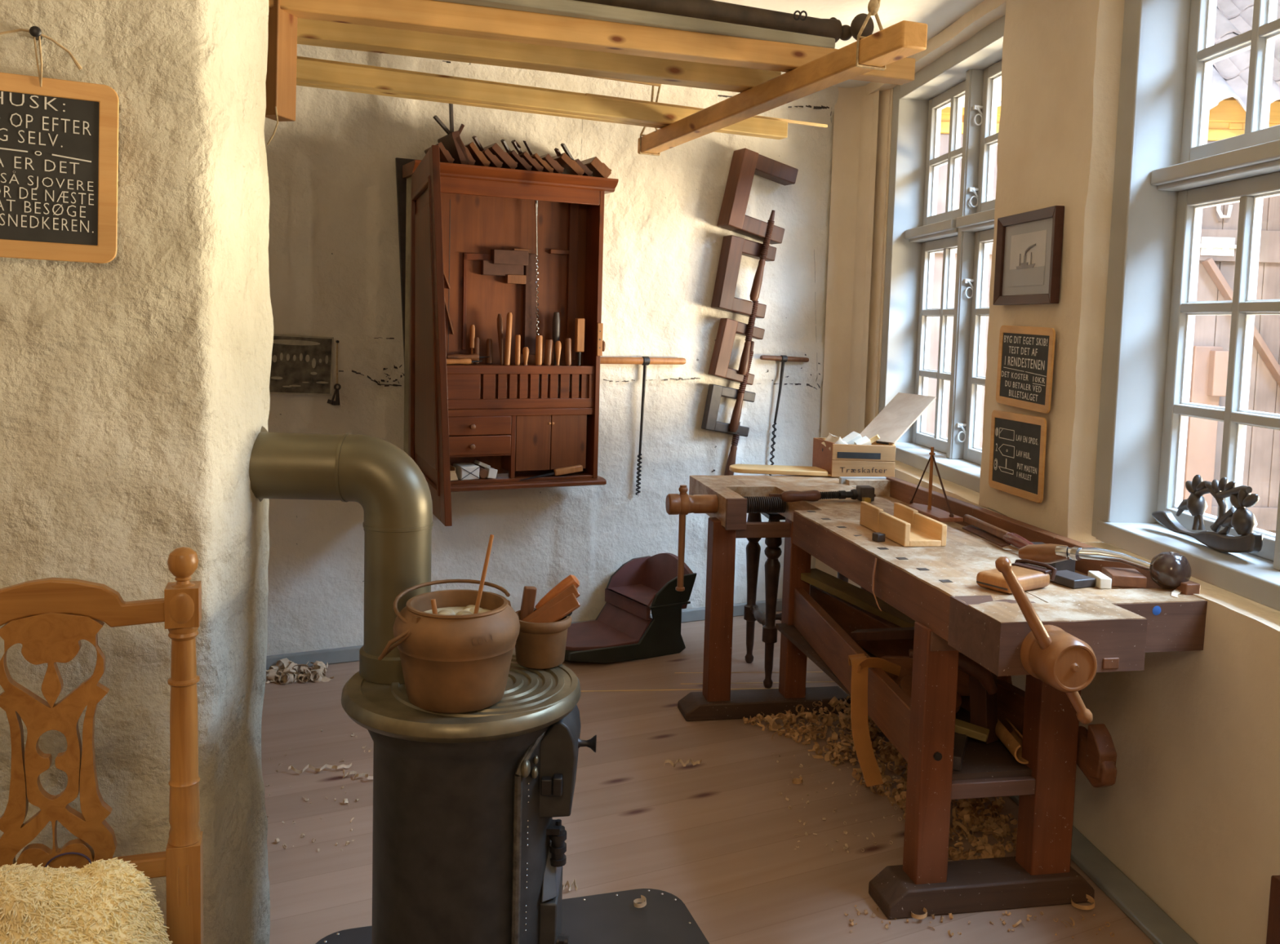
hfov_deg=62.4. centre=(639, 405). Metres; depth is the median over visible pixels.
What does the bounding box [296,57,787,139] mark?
plank
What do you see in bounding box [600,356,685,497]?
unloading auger
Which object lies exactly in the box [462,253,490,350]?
square
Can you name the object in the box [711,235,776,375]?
clamp
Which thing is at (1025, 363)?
slate board
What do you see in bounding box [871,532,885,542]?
dog
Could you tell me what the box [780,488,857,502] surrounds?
tool
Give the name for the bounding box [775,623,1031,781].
shelf
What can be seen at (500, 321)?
wooden stick
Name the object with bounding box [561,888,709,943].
plate
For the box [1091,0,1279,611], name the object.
window
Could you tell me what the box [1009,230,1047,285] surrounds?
print
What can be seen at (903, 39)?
wooden beam
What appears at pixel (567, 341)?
chisel
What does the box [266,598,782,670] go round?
baseboard
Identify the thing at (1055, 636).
workbench
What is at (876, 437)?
stick
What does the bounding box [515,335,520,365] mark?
wooden stick
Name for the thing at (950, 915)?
wood shavings
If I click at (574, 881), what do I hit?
cheese shaving
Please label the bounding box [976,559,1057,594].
block
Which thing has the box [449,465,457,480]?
cardboard box
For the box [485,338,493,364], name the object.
gouge
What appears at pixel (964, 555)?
tools
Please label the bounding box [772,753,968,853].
wood shavings
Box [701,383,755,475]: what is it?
clamp
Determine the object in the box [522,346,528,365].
chisel
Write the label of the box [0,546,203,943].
carved chair
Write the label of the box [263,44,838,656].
wall
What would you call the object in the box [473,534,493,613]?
stick
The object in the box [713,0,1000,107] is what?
ceiling
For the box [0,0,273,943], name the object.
wall
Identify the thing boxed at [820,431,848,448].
paper wad
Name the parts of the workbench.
vise handle, vise knob, leg, vise arm, vise arm, cross rail, leg, strip, leg, cross rail, cross rail, vise handle, leg, small strip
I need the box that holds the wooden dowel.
[585,93,827,128]
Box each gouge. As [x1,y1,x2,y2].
[469,324,475,364]
[473,337,479,364]
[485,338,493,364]
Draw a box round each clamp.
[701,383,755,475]
[708,318,764,432]
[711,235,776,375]
[716,148,798,301]
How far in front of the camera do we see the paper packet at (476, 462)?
4.62 m
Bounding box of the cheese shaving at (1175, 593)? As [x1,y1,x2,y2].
[1171,589,1181,598]
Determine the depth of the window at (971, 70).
4.84 m
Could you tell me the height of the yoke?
0.131 m
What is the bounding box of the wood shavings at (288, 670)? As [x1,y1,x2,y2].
[265,657,333,684]
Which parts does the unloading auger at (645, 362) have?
handle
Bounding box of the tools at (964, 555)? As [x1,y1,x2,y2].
[839,476,1199,595]
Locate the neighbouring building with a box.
[940,0,1279,141]
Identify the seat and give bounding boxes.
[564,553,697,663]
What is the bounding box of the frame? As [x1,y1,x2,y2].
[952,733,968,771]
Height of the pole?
0.091 m
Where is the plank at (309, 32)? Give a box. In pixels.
[297,17,781,93]
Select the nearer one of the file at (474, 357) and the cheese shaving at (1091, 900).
the cheese shaving at (1091, 900)
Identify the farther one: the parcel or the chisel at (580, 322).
the chisel at (580, 322)
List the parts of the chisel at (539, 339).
handle, blade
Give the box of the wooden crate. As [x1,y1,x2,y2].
[812,392,936,477]
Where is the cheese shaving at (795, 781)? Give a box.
[791,776,802,784]
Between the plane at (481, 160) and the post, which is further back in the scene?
the plane at (481, 160)
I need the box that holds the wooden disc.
[899,675,961,713]
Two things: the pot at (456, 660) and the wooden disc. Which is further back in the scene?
the wooden disc
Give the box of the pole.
[574,0,874,43]
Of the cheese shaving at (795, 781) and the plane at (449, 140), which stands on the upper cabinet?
the plane at (449, 140)
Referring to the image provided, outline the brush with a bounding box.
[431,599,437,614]
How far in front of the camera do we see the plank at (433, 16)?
2.93 m
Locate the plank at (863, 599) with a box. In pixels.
[800,568,915,627]
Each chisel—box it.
[520,465,582,480]
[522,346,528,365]
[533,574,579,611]
[535,335,542,397]
[543,339,552,379]
[552,311,559,365]
[555,341,561,398]
[564,338,571,392]
[574,318,584,391]
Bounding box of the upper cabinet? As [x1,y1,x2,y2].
[402,145,618,526]
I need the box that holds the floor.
[261,611,1154,943]
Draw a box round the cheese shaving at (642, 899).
[633,895,646,908]
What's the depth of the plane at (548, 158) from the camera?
4.59 m
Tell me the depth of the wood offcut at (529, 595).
2.21 m
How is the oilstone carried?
on the workbench
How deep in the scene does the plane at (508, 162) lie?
4.49 m
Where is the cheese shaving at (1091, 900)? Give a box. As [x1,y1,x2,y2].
[1071,894,1094,910]
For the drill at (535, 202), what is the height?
0.682 m
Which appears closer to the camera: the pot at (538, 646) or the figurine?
the pot at (538, 646)
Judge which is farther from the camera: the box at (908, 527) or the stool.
the stool
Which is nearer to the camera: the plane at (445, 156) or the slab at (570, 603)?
the slab at (570, 603)
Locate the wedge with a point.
(864, 441)
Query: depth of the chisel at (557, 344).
4.69 m
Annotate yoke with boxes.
[908,648,997,694]
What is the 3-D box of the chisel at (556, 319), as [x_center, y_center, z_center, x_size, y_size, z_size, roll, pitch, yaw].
[-0.375,-0.298,4.725,0.034,0.238,0.034,-1,5,-27]
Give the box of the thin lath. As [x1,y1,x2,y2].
[560,72,661,86]
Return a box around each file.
[446,353,489,360]
[446,358,482,364]
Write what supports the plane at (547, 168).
on the upper cabinet
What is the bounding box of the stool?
[743,512,869,688]
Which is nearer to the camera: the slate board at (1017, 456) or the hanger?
the hanger
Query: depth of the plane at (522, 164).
4.52 m
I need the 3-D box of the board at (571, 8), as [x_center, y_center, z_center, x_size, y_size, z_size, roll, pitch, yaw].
[-0.272,-1.089,2.879,1.829,0.035,0.071,0,5,-22]
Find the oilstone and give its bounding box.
[1048,570,1096,589]
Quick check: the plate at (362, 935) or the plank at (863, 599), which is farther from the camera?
the plank at (863, 599)
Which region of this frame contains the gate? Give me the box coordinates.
[925,133,1279,533]
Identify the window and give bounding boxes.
[878,15,1004,492]
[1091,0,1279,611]
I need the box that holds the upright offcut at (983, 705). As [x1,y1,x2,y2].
[968,672,998,744]
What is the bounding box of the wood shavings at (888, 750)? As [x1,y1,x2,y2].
[742,693,1017,862]
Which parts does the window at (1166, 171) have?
frame, sill, sash, sash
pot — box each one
[377,579,519,713]
[515,608,572,669]
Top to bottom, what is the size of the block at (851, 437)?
0.115 m
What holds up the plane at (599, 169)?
on the upper cabinet
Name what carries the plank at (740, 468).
on the workbench
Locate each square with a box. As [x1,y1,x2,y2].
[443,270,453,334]
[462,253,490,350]
[480,248,537,355]
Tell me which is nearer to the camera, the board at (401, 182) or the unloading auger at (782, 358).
the board at (401, 182)
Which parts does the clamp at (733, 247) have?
handle, arm, arm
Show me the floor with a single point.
(715, 834)
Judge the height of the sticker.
0.023 m
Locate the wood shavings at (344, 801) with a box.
[265,729,371,852]
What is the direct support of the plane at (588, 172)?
on the upper cabinet
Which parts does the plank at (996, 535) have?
blade, handle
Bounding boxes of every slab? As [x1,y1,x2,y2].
[521,584,580,622]
[528,593,580,623]
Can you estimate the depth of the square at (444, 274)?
4.54 m
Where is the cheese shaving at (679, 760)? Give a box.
[663,758,702,767]
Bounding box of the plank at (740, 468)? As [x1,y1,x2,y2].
[728,464,827,476]
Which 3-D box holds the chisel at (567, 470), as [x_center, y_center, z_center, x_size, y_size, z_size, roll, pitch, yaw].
[-0.393,0.299,4.688,0.298,0.060,0.022,-1,5,-27]
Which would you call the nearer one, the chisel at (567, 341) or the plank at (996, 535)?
the plank at (996, 535)
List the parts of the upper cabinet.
panel moulding, door, knob, knob, drawer, drawer, drawer rail, cornice, panel, slotted panel, rail, rack rail, moulding, door, door, panel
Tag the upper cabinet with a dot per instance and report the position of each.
(494, 415)
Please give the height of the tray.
0.030 m
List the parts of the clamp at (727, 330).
handle, arm, arm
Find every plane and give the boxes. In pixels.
[424,142,454,163]
[433,103,469,164]
[450,124,475,165]
[464,142,490,166]
[471,135,502,168]
[479,142,517,168]
[500,139,532,170]
[511,139,543,172]
[523,140,553,173]
[540,153,564,173]
[551,147,584,175]
[560,142,592,176]
[581,156,611,177]
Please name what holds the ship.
on the workbench
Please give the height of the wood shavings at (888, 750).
0.092 m
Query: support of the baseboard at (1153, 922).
attached to the wall at (1190, 815)
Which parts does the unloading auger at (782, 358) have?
handle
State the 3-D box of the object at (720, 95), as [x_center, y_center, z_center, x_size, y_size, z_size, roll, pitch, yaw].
[-0.151,-0.234,5.021,2.506,2.603,0.044,-1,5,-27]
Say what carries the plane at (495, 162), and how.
on the upper cabinet
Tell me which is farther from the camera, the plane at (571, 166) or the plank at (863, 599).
the plane at (571, 166)
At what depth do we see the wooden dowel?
4.14 m
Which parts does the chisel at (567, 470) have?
blade, handle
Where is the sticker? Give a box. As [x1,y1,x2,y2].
[1152,605,1160,615]
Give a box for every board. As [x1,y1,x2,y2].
[0,26,119,263]
[395,157,422,365]
[434,0,835,48]
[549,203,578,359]
[880,655,1012,696]
[988,410,1047,503]
[995,325,1055,413]
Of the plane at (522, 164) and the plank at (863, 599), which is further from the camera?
the plane at (522, 164)
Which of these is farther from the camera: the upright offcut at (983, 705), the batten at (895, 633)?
the batten at (895, 633)
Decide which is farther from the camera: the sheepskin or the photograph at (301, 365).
the photograph at (301, 365)
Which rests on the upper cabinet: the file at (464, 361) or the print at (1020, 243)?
the file at (464, 361)
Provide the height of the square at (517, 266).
0.464 m
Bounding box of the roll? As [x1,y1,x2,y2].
[995,718,1028,764]
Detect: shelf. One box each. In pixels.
[448,374,594,417]
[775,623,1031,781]
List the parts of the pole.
knob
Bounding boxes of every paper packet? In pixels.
[474,459,490,467]
[479,466,488,478]
[484,466,497,479]
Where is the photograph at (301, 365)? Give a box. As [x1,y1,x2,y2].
[269,334,333,395]
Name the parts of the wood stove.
plate, ash door, fuel door, knob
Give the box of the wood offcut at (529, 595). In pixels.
[520,586,537,620]
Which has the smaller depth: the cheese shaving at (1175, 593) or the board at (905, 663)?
the cheese shaving at (1175, 593)
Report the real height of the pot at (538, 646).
0.122 m
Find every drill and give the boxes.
[534,200,538,335]
[1018,543,1191,589]
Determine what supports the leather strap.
hanging from the workbench
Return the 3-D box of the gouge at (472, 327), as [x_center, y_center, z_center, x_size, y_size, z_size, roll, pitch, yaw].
[-0.728,-0.264,4.589,0.022,0.170,0.022,-1,5,-27]
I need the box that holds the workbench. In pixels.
[665,475,1207,919]
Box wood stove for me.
[248,426,596,943]
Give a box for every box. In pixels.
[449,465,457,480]
[859,502,946,546]
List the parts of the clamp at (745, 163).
handle, arm, arm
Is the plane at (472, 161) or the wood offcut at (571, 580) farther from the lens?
the plane at (472, 161)
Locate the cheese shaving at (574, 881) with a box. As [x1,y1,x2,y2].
[562,880,577,891]
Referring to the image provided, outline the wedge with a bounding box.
[853,435,871,444]
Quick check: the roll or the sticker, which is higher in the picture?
the sticker
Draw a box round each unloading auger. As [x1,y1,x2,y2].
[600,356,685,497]
[760,355,808,475]
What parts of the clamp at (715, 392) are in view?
handle, arm, arm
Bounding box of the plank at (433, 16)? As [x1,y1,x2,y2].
[268,0,915,84]
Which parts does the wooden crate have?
panel, panel, label plate, panel, lid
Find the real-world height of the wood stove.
1.257 m
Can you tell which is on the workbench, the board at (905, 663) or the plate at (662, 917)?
the board at (905, 663)
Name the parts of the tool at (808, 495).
handle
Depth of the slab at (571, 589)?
2.21 m
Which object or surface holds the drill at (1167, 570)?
on the workbench
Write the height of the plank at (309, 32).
0.062 m
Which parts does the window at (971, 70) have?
sash, sill, sash, sash, sash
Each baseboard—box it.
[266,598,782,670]
[1009,795,1197,943]
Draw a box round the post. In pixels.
[1266,875,1279,943]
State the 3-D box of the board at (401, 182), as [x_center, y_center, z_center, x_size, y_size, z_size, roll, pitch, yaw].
[-0.977,-0.582,4.534,0.150,0.930,0.014,-1,5,-27]
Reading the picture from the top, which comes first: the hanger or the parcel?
the hanger
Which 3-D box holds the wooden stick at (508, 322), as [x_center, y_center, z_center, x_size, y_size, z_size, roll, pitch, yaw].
[-0.571,-0.288,4.586,0.032,0.228,0.025,-1,5,-27]
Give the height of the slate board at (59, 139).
0.369 m
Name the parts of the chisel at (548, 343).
handle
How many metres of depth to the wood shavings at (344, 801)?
3.24 m
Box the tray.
[496,467,508,478]
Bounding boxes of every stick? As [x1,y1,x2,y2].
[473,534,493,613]
[497,314,503,364]
[504,312,512,365]
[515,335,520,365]
[869,434,879,444]
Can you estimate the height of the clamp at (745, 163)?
0.739 m
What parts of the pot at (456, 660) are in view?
bail handle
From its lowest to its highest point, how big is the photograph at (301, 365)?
0.256 m
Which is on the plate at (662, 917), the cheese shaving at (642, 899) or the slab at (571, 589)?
the cheese shaving at (642, 899)
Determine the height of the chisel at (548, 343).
0.250 m
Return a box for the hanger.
[265,0,297,145]
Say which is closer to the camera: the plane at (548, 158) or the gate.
the plane at (548, 158)
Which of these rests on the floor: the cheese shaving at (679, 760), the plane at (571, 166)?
the cheese shaving at (679, 760)
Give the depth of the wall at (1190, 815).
3.21 m
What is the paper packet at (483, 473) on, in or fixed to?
on the upper cabinet
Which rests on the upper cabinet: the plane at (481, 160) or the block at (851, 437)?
the plane at (481, 160)
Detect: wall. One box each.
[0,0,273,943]
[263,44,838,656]
[815,0,1279,943]
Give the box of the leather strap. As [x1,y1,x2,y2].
[848,653,901,786]
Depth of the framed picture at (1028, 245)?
3.52 m
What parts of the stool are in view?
leg, leg, seat, leg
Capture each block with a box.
[842,431,862,444]
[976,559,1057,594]
[1088,571,1111,589]
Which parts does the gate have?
rail, gate post, rail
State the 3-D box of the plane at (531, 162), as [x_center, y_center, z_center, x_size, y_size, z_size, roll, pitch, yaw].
[-0.522,-1.075,4.623,0.136,0.134,0.210,-1,5,-27]
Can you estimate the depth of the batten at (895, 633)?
3.40 m
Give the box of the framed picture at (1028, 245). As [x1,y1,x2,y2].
[993,205,1064,305]
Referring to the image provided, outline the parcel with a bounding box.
[453,462,479,479]
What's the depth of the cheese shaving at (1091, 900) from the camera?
2.75 m
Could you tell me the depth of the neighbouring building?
6.38 m
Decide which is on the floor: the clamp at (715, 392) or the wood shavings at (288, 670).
the wood shavings at (288, 670)
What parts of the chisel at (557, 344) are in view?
handle, blade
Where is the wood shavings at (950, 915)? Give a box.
[844,905,1114,938]
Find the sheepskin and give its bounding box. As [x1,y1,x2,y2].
[0,857,173,943]
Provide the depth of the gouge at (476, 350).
4.58 m
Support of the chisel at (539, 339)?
in the upper cabinet
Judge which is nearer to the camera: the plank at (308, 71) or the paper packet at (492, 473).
the plank at (308, 71)
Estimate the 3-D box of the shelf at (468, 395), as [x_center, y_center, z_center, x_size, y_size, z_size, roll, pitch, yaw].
[-0.591,-0.066,4.633,0.798,0.216,0.133,-1,5,-27]
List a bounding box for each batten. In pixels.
[850,626,914,641]
[955,719,989,742]
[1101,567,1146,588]
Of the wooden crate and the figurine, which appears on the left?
the wooden crate
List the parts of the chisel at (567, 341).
handle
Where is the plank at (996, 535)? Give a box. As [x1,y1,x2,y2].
[962,514,1033,549]
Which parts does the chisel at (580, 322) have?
blade, handle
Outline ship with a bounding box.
[908,447,963,522]
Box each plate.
[315,925,372,943]
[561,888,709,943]
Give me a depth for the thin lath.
4.13 m
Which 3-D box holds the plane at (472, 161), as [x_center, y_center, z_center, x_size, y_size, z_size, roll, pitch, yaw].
[-0.773,-1.095,4.494,0.091,0.180,0.210,-1,5,-27]
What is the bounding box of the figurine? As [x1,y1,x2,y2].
[1151,475,1262,553]
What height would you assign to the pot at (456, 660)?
0.196 m
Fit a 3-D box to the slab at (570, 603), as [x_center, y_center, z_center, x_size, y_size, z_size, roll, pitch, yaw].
[-0.188,0.438,2.177,0.129,0.100,0.024,1,5,-5]

